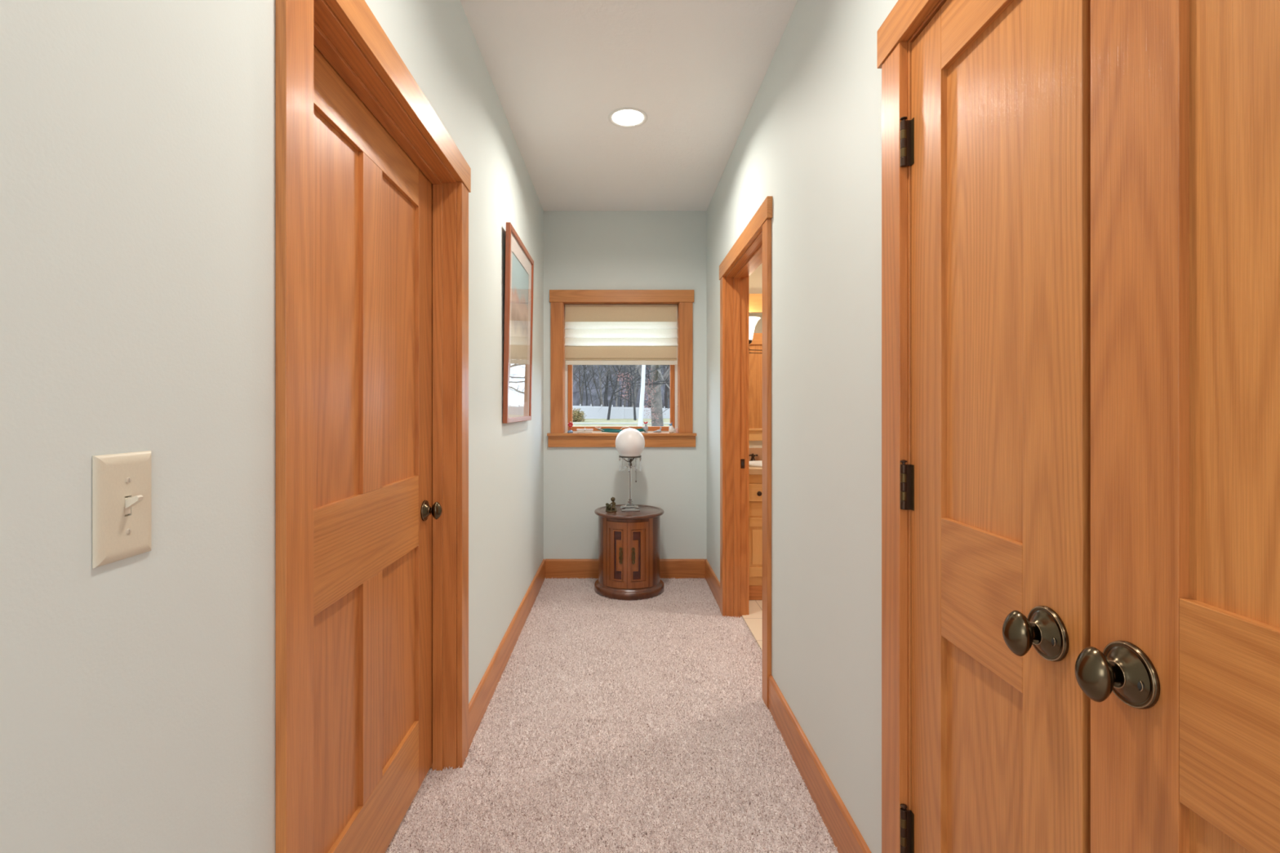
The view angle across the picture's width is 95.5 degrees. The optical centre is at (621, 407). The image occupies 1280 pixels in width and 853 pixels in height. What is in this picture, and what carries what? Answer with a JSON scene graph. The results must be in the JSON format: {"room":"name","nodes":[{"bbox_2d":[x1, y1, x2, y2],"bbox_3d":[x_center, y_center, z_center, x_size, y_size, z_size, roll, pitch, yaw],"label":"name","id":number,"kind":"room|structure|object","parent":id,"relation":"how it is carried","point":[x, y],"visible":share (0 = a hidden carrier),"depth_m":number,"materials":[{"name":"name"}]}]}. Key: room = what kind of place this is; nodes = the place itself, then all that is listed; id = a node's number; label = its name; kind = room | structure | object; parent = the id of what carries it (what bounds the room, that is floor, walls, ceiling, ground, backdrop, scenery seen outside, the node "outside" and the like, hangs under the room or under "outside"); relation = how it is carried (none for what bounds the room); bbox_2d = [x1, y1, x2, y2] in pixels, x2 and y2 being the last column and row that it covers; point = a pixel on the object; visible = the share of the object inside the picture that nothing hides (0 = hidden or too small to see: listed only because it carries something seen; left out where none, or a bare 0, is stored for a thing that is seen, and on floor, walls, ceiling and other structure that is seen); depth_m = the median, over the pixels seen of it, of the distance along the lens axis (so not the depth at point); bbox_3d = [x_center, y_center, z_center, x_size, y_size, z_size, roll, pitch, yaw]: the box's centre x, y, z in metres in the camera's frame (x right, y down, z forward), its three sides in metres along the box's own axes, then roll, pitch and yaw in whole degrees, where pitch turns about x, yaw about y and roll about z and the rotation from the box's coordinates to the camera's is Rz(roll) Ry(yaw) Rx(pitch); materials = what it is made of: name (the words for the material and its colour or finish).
{"room":"home hallway","nodes":[
{"label":"home hallway","id":0,"kind":"room"},
{"bbox_2d":[0,0,543,852],"bbox_3d":[-0.688,-0.097,1.727,0.205,2.753,5.254,0,0,0],"label":"wall","id":1,"kind":"structure","parent":0,"point":[137,137],"depth_m":0.74,"materials":[{"name":"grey paint"}]},
{"bbox_2d":[92,450,151,568],"bbox_3d":[-0.574,0.116,0.681,0.021,0.124,0.078,0,0,0],"label":"light switch","id":2,"kind":"object","parent":1,"relation":"attached to","point":[121,482],"visible":1,"depth_m":0.67,"materials":[{"name":"beige plastic"}]},
{"bbox_2d":[275,0,471,852],"bbox_3d":[-0.631,0.194,1.567,0.138,2.172,1.203,0,0,0],"label":"door frame","id":3,"kind":"structure","parent":1,"relation":"attached to","point":[347,33],"depth_m":1.06,"materials":[{"name":"brown wood"}]},
{"bbox_2d":[313,44,442,852],"bbox_3d":[-0.655,0.235,1.567,0.096,2.046,0.975,0,0,0],"label":"door","id":4,"kind":"structure","parent":1,"relation":"in","point":[374,509],"depth_m":1.53,"materials":[{"name":"brown wood"}]},
{"bbox_2d":[468,559,545,749],"bbox_3d":[-0.578,1.208,3.253,0.014,0.145,2.202,0,0,0],"label":"baseboard","id":5,"kind":"structure","parent":1,"relation":"attached to","point":[479,702],"depth_m":2.75,"materials":[{"name":"brown wood"}]},
{"bbox_2d":[502,222,533,423],"bbox_3d":[-0.562,-0.414,3.222,0.039,0.985,0.760,0,0,0],"label":"framed picture","id":6,"kind":"object","parent":1,"relation":"attached to","point":[519,264],"visible":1,"depth_m":3.15,"materials":[{"name":"brown wood"}]},
{"bbox_2d":[510,253,528,401],"bbox_3d":[-0.566,-0.414,3.222,0.019,0.933,0.708,0,0,0],"label":"print","id":7,"kind":"object","parent":6,"relation":"on","point":[519,262],"depth_m":3.21},
{"bbox_2d":[385,577,838,852],"bbox_3d":[0.018,1.280,2.177,1.435,0.001,4.354,0,0,0],"label":"floor","id":8,"kind":"structure","parent":0,"point":[608,726],"depth_m":2.17,"materials":[{"name":"carpet"}]},
{"bbox_2d":[594,504,664,600],"bbox_3d":[0.054,1.000,4.087,0.491,0.560,0.491,0,0,0],"label":"side table","id":9,"kind":"object","parent":8,"relation":"on","point":[629,541],"visible":0.94,"depth_m":3.90,"materials":[{"name":"brown wood"}]},
{"bbox_2d":[605,497,617,512],"bbox_3d":[-0.072,0.673,4.042,0.082,0.097,0.082,0,0,0],"label":"figurine","id":10,"kind":"object","parent":9,"relation":"on","point":[608,508],"visible":1,"depth_m":4.04,"materials":[{"name":"brown metal"}]},
{"bbox_2d":[615,428,644,511],"bbox_3d":[0.060,0.434,4.118,0.211,0.574,0.211,0,0,0],"label":"globe lamp","id":11,"kind":"object","parent":9,"relation":"on","point":[629,442],"visible":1,"depth_m":4.06,"materials":[{"name":"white glass"}]},
{"bbox_2d":[543,210,706,559],"bbox_3d":[1.025,0.004,4.434,3.450,3.353,0.160,0,0,0],"label":"wall","id":12,"kind":"structure","parent":0,"point":[584,250],"depth_m":4.35,"materials":[{"name":"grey paint"}]},
{"bbox_2d":[546,289,696,447],"bbox_3d":[0.002,-0.290,4.410,1.110,1.173,0.203,0,0,0],"label":"window","id":13,"kind":"structure","parent":12,"relation":"in","point":[681,415],"depth_m":4.34,"materials":[{"name":"brown wood"}]},
{"bbox_2d":[567,422,573,433],"bbox_3d":[-0.386,0.149,4.372,0.044,0.086,0.044,0,0,23],"label":"flower ornament","id":14,"kind":"object","parent":13,"relation":"on","point":[570,431],"visible":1,"depth_m":4.37,"materials":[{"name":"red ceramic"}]},
{"bbox_2d":[576,427,593,432],"bbox_3d":[-0.276,0.172,4.370,0.124,0.039,0.036,0,0,0],"label":"trinket box","id":15,"kind":"object","parent":13,"relation":"on","point":[584,430],"visible":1,"depth_m":4.36,"materials":[{"name":"white ceramic"}]},
{"bbox_2d":[564,304,678,405],"bbox_3d":[-0.003,-0.395,4.403,0.857,0.767,0.057,0,0,0],"label":"roman shade","id":16,"kind":"object","parent":13,"relation":"attached to","point":[595,334],"visible":1,"depth_m":4.39,"materials":[{"name":"beige fabric"}]},
{"bbox_2d":[641,421,648,432],"bbox_3d":[0.180,0.149,4.370,0.045,0.086,0.037,0,0,-34],"label":"ornament","id":17,"kind":"object","parent":13,"relation":"on","point":[645,428],"visible":1,"depth_m":4.36,"materials":[{"name":"grey ceramic"}]},
{"bbox_2d":[653,426,662,432],"bbox_3d":[0.270,0.170,4.372,0.066,0.043,0.022,0,0,0],"label":"bird figurine","id":18,"kind":"object","parent":13,"relation":"on","point":[660,428],"visible":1,"depth_m":4.37,"materials":[{"name":"grey ceramic"}]},
{"bbox_2d":[668,422,675,432],"bbox_3d":[0.380,0.150,4.369,0.053,0.083,0.042,0,0,32],"label":"figurine","id":19,"kind":"object","parent":13,"relation":"on","point":[671,429],"visible":1,"depth_m":4.36,"materials":[{"name":"white ceramic"}]},
{"bbox_2d":[545,559,705,578],"bbox_3d":[0.026,1.208,4.347,1.194,0.145,0.014,0,0,0],"label":"baseboard","id":20,"kind":"structure","parent":12,"relation":"attached to","point":[554,568],"depth_m":4.34,"materials":[{"name":"brown wood"}]},
{"bbox_2d":[459,0,797,210],"bbox_3d":[0.000,-1.533,-0.473,6.400,0.120,9.654,0,0,0],"label":"ceiling","id":21,"kind":"structure","parent":0,"point":[557,69],"depth_m":2.66,"materials":[{"name":"white paint"}]},
{"bbox_2d":[608,107,647,128],"bbox_3d":[0.032,-1.469,2.953,0.200,0.008,0.200,0,0,0],"label":"recessed light","id":22,"kind":"object","parent":21,"relation":"in","point":[627,117],"visible":1,"depth_m":2.94,"materials":[{"name":"white glass"}]},
{"bbox_2d":[742,600,762,651],"bbox_3d":[1.743,1.300,3.177,2.015,0.061,2.354,0,0,0],"label":"floor","id":23,"kind":"structure","parent":0,"point":[753,620],"depth_m":3.47,"materials":[{"name":"beige tile"}]},
{"bbox_2d":[748,475,762,599],"bbox_3d":[1.482,0.855,4.062,1.436,0.827,0.566,0,0,0],"label":"bathroom vanity","id":24,"kind":"object","parent":23,"relation":"on","point":[755,482],"visible":0.16,"depth_m":3.81,"materials":[{"name":"brown wood"}]},
{"bbox_2d":[748,448,762,475],"bbox_3d":[1.492,0.371,4.072,1.457,0.138,0.545,0,0,0],"label":"countertop","id":25,"kind":"structure","parent":24,"relation":"on","point":[752,470],"depth_m":4.33,"materials":[{"name":"beige stone"}]},
{"bbox_2d":[748,453,757,461],"bbox_3d":[1.060,0.315,4.270,0.201,0.170,0.192,0,0,43],"label":"faucet","id":26,"kind":"object","parent":25,"relation":"on","point":[753,455],"visible":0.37,"depth_m":4.26,"materials":[{"name":"brown metal"}]},
{"bbox_2d":[748,460,762,466],"bbox_3d":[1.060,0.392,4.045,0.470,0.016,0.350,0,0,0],"label":"sink","id":27,"kind":"object","parent":25,"relation":"in","point":[753,463],"visible":0.17,"depth_m":4.11,"materials":[{"name":"white ceramic"}]},
{"bbox_2d":[748,262,762,448],"bbox_3d":[1.751,-0.097,3.127,1.998,2.753,2.454,0,0,0],"label":"wall","id":28,"kind":"structure","parent":0,"point":[755,278],"depth_m":4.35,"materials":[{"name":"yellow paint"}]},
{"bbox_2d":[748,293,762,440],"bbox_3d":[1.472,-0.298,4.325,1.376,1.093,0.040,0,0,0],"label":"vanity mirror","id":29,"kind":"object","parent":28,"relation":"attached to","point":[755,300],"visible":0.02,"depth_m":4.34,"materials":[{"name":"orange mirror"}]},
{"bbox_2d":[748,316,762,351],"bbox_3d":[1.200,-0.509,4.240,0.754,0.279,0.198,0,0,0],"label":"vanity light","id":30,"kind":"object","parent":28,"relation":"attached to","point":[753,321],"visible":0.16,"depth_m":4.19,"materials":[{"name":"white glass"}]},
{"bbox_2d":[748,448,762,461],"bbox_3d":[1.492,0.351,4.335,1.457,0.098,0.020,0,0,0],"label":"backsplash","id":31,"kind":"structure","parent":28,"relation":"attached to","point":[758,451],"depth_m":4.32,"materials":[{"name":"stone"}]},
{"bbox_2d":[706,0,897,852],"bbox_3d":[0.740,-0.097,1.727,0.205,2.753,5.254,0,0,0],"label":"wall","id":32,"kind":"structure","parent":0,"point":[809,140],"depth_m":1.82,"materials":[{"name":"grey paint"}]},
{"bbox_2d":[705,559,719,608],"bbox_3d":[0.630,1.208,3.999,0.014,0.145,0.710,0,0,0],"label":"baseboard","id":33,"kind":"structure","parent":32,"relation":"attached to","point":[713,583],"depth_m":3.96,"materials":[{"name":"brown wood"}]},
{"bbox_2d":[719,195,772,708],"bbox_3d":[0.697,0.194,3.055,0.166,2.172,1.209,0,0,0],"label":"door frame","id":34,"kind":"structure","parent":32,"relation":"attached to","point":[753,248],"depth_m":3.54,"materials":[{"name":"brown wood"}]},
{"bbox_2d":[768,675,871,852],"bbox_3d":[0.630,1.208,1.925,0.014,0.145,1.085,0,0,0],"label":"baseboard","id":35,"kind":"structure","parent":32,"relation":"attached to","point":[846,837],"depth_m":1.86,"materials":[{"name":"brown wood"}]},
{"bbox_2d":[876,0,946,852],"bbox_3d":[0.683,0.188,0.801,0.138,2.184,1.194,0,0,0],"label":"door frame","id":36,"kind":"structure","parent":32,"relation":"attached to","point":[907,20],"depth_m":1.30,"materials":[{"name":"brown wood"}]},
{"bbox_2d":[900,0,1090,852],"bbox_3d":[0.624,0.228,1.052,0.102,2.060,0.488,0,0,0],"label":"door","id":37,"kind":"structure","parent":32,"relation":"in","point":[996,142],"depth_m":0.99,"materials":[{"name":"brown wood"}]},
{"bbox_2d":[1075,0,1279,852],"bbox_3d":[0.624,0.228,0.545,0.102,2.060,0.498,0,0,0],"label":"door","id":38,"kind":"structure","parent":32,"relation":"in","point":[1180,670],"depth_m":0.67,"materials":[{"name":"brown wood"}]},
{"label":"outside","id":39,"kind":"structure","parent":0,"visible":0},
{"bbox_2d":[572,418,670,426],"bbox_3d":[0.000,1.445,72.450,140.000,0.550,135.100,0,0,0],"label":"lawn","id":40,"kind":"structure","parent":39,"point":[587,420],"depth_m":50.10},
{"bbox_2d":[572,365,574,389],"bbox_3d":[-6.742,-8.857,76.246,15.150,20.201,12.443,0,0,-34],"label":"bare tree","id":41,"kind":"object","parent":40,"relation":"on","point":[574,366],"visible":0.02,"depth_m":73.39,"materials":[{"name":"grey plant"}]},
{"bbox_2d":[572,408,586,422],"bbox_3d":[-4.188,0.704,51.964,2.168,1.283,2.207,0,0,0],"label":"shrub","id":42,"kind":"object","parent":40,"relation":"on","point":[577,416],"visible":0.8,"depth_m":51.66,"materials":[{"name":"green plant"}]},
{"bbox_2d":[572,364,588,376],"bbox_3d":[-6.396,-5.090,69.650,8.840,12.658,11.216,0,0,16],"label":"bare tree","id":43,"kind":"object","parent":40,"relation":"on","point":[572,365],"visible":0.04,"depth_m":68.90,"materials":[{"name":"grey plant"}]},
{"bbox_2d":[573,364,599,405],"bbox_3d":[-4.997,-4.222,76.231,10.545,10.916,7.142,0,0,39],"label":"bare tree","id":44,"kind":"object","parent":40,"relation":"on","point":[579,376],"visible":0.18,"depth_m":76.41,"materials":[{"name":"grey plant"}]},
{"bbox_2d":[573,365,599,406],"bbox_3d":[-4.369,-5.110,84.410,11.950,12.693,11.922,0,0,32],"label":"bare tree","id":45,"kind":"object","parent":40,"relation":"on","point":[575,366],"visible":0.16,"depth_m":85.20,"materials":[{"name":"grey plant"}]},
{"bbox_2d":[573,364,600,405],"bbox_3d":[-5.387,-5.750,93.153,10.478,13.972,8.606,0,0,9],"label":"bare tree","id":46,"kind":"object","parent":40,"relation":"on","point":[593,365],"visible":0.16,"depth_m":91.48,"materials":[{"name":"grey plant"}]},
{"bbox_2d":[573,364,604,405],"bbox_3d":[-4.624,-6.154,74.685,8.655,14.777,6.904,0,0,-27],"label":"bare tree","id":47,"kind":"object","parent":40,"relation":"on","point":[583,365],"visible":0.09,"depth_m":75.97,"materials":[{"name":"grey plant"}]},
{"bbox_2d":[574,364,613,402],"bbox_3d":[-4.346,-5.233,79.323,12.154,12.939,12.182,0,0,33],"label":"bare tree","id":48,"kind":"object","parent":40,"relation":"on","point":[583,388],"visible":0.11,"depth_m":78.89,"materials":[{"name":"grey plant"}]},
{"bbox_2d":[583,364,617,404],"bbox_3d":[-2.427,-3.852,79.150,9.827,10.173,6.656,0,0,32],"label":"bare tree","id":49,"kind":"object","parent":40,"relation":"on","point":[584,365],"visible":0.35,"depth_m":78.84,"materials":[{"name":"grey plant"}]},
{"bbox_2d":[585,364,617,406],"bbox_3d":[-3.765,-5.055,88.255,8.235,12.586,12.159,0,0,-4],"label":"bare tree","id":50,"kind":"object","parent":40,"relation":"on","point":[591,365],"visible":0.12,"depth_m":88.90,"materials":[{"name":"grey plant"}]},
{"bbox_2d":[589,364,617,406],"bbox_3d":[-3.442,-7.929,72.108,14.687,18.341,8.236,0,0,-11],"label":"bare tree","id":51,"kind":"object","parent":40,"relation":"on","point":[602,400],"visible":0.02,"depth_m":73.63,"materials":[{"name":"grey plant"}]},
{"bbox_2d":[589,364,624,406],"bbox_3d":[-2.186,-6.978,87.717,10.125,16.427,7.841,0,0,-17],"label":"bare tree","id":52,"kind":"object","parent":40,"relation":"on","point":[605,365],"visible":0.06,"depth_m":86.46,"materials":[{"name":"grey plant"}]},
{"bbox_2d":[595,364,626,406],"bbox_3d":[-1.155,-6.335,81.661,9.331,15.139,7.226,0,0,22],"label":"bare tree","id":53,"kind":"object","parent":40,"relation":"on","point":[607,384],"visible":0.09,"depth_m":80.81,"materials":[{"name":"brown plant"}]},
{"bbox_2d":[587,364,635,405],"bbox_3d":[0.476,-6.142,75.880,13.866,14.762,13.898,0,0,26],"label":"bare tree","id":54,"kind":"object","parent":40,"relation":"on","point":[618,365],"visible":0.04,"depth_m":75.85,"materials":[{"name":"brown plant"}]},
{"bbox_2d":[595,364,635,406],"bbox_3d":[-1.240,-5.689,87.582,9.067,13.858,13.388,0,0,-12],"label":"bare tree","id":55,"kind":"object","parent":40,"relation":"on","point":[606,365],"visible":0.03,"depth_m":88.40,"materials":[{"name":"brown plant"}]},
{"bbox_2d":[606,364,626,406],"bbox_3d":[-0.232,-5.777,86.515,8.641,14.020,6.692,0,0,-39],"label":"bare tree","id":56,"kind":"object","parent":40,"relation":"on","point":[617,365],"visible":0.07,"depth_m":85.42,"materials":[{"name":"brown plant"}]},
{"bbox_2d":[603,364,631,406],"bbox_3d":[-1.540,-7.488,71.685,10.752,17.456,13.092,0,0,40],"label":"bare tree","id":57,"kind":"object","parent":40,"relation":"on","point":[616,401],"visible":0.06,"depth_m":69.23,"materials":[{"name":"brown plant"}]},
{"bbox_2d":[604,364,632,401],"bbox_3d":[0.358,-5.810,81.416,13.240,14.096,13.271,0,0,26],"label":"bare tree","id":58,"kind":"object","parent":40,"relation":"on","point":[604,365],"visible":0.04,"depth_m":81.56,"materials":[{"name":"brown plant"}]},
{"bbox_2d":[572,404,670,418],"bbox_3d":[3.020,0.620,61.509,21.461,2.180,1.775,0,0,-12],"label":"picket fence","id":59,"kind":"object","parent":40,"relation":"on","point":[597,412],"visible":0.23,"depth_m":59.99,"materials":[{"name":"white plastic"}]},
{"bbox_2d":[615,364,627,407],"bbox_3d":[2.039,-9.013,85.245,15.385,20.514,12.636,0,0,2],"label":"bare tree","id":60,"kind":"object","parent":40,"relation":"on","point":[624,403],"visible":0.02,"depth_m":82.58,"materials":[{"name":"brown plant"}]},
{"bbox_2d":[573,364,670,426],"bbox_3d":[2.715,-2.478,20.577,10.278,8.511,3.536,0,0,0],"label":"bare tree","id":61,"kind":"object","parent":40,"relation":"on","point":[663,381],"visible":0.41,"depth_m":20.45,"materials":[{"name":"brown plant"}]},
{"bbox_2d":[607,364,641,419],"bbox_3d":[0.110,-3.490,57.140,7.342,9.540,8.402,0,0,-14],"label":"bare tree","id":62,"kind":"object","parent":40,"relation":"on","point":[611,399],"visible":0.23,"depth_m":56.33,"materials":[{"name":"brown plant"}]},
{"bbox_2d":[624,364,636,407],"bbox_3d":[3.131,-8.960,69.169,16.342,20.406,9.164,0,0,12],"label":"bare tree","id":63,"kind":"object","parent":40,"relation":"on","point":[624,365],"visible":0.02,"depth_m":67.86,"materials":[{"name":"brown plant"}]},
{"bbox_2d":[628,364,638,407],"bbox_3d":[2.525,-6.412,90.043,7.300,15.293,9.426,0,0,-33],"label":"bare tree","id":64,"kind":"object","parent":40,"relation":"on","point":[628,365],"visible":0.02,"depth_m":89.90,"materials":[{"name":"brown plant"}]},
{"bbox_2d":[622,364,647,407],"bbox_3d":[2.014,-6.008,78.877,6.913,14.484,8.927,0,0,-34],"label":"bare tree","id":65,"kind":"object","parent":40,"relation":"on","point":[623,365],"visible":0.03,"depth_m":78.70,"materials":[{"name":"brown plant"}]},
{"bbox_2d":[622,366,650,401],"bbox_3d":[2.038,-6.316,91.354,14.226,15.110,14.193,0,0,22],"label":"bare tree","id":66,"kind":"object","parent":40,"relation":"on","point":[622,366],"visible":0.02,"depth_m":90.26,"materials":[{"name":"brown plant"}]},
{"bbox_2d":[609,364,665,420],"bbox_3d":[0.248,-3.002,56.414,7.562,8.586,6.608,0,0,-39],"label":"bare tree","id":67,"kind":"object","parent":40,"relation":"on","point":[633,388],"visible":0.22,"depth_m":55.97,"materials":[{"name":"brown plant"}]},
{"bbox_2d":[637,364,645,426],"bbox_3d":[0.645,-0.101,20.000,0.388,3.662,0.189,0,0,0],"label":"pole","id":68,"kind":"object","parent":40,"relation":"on","point":[643,366],"visible":0.42,"depth_m":19.94,"materials":[{"name":"white plastic"}]},
{"bbox_2d":[634,364,663,408],"bbox_3d":[3.334,-7.033,70.246,9.686,16.538,7.727,0,0,-22],"label":"bare tree","id":69,"kind":"object","parent":40,"relation":"on","point":[648,377],"visible":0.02,"depth_m":71.73,"materials":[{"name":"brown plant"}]},
{"bbox_2d":[629,364,670,426],"bbox_3d":[-0.169,-7.746,31.896,13.450,18.677,14.911,0,0,29],"label":"bare tree","id":70,"kind":"object","parent":40,"relation":"on","point":[657,404],"visible":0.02,"depth_m":30.79,"materials":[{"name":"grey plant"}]},
{"bbox_2d":[645,364,670,406],"bbox_3d":[7.170,-7.567,84.940,16.589,17.620,16.551,0,0,27],"label":"bare tree","id":71,"kind":"object","parent":40,"relation":"on","point":[646,365],"visible":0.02,"depth_m":86.23,"materials":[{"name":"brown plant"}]},
{"bbox_2d":[647,365,670,402],"bbox_3d":[7.533,-4.866,83.798,11.793,12.208,7.987,0,0,-7],"label":"bare tree","id":72,"kind":"object","parent":40,"relation":"on","point":[662,366],"visible":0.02,"depth_m":83.90,"materials":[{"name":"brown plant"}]},
{"bbox_2d":[660,367,670,408],"bbox_3d":[5.594,-7.243,72.627,9.932,16.957,7.923,0,0,-22],"label":"bare tree","id":73,"kind":"object","parent":40,"relation":"on","point":[665,388],"visible":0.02,"depth_m":71.07,"materials":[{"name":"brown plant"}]},
{"bbox_2d":[664,366,670,408],"bbox_3d":[7.022,-6.047,80.764,8.974,14.561,6.950,0,0,18],"label":"bare tree","id":74,"kind":"object","parent":40,"relation":"on","point":[664,366],"visible":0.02,"depth_m":79.91,"materials":[{"name":"brown plant"}]},
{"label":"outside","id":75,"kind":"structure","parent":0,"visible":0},
{"bbox_2d":[572,364,670,408],"bbox_3d":[-31.028,-7.671,109.002,88.740,17.882,35.170,0,0,0],"label":"hillside","id":76,"kind":"structure","parent":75,"point":[575,397],"depth_m":97.14,"materials":[{"name":"plant"}]},
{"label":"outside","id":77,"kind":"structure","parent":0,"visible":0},
{"bbox_2d":[573,422,670,423],"bbox_3d":[0.000,1.300,47.750,60.000,0.031,2.500,0,0,0],"label":"path","id":78,"kind":"structure","parent":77,"point":[573,423],"depth_m":47.81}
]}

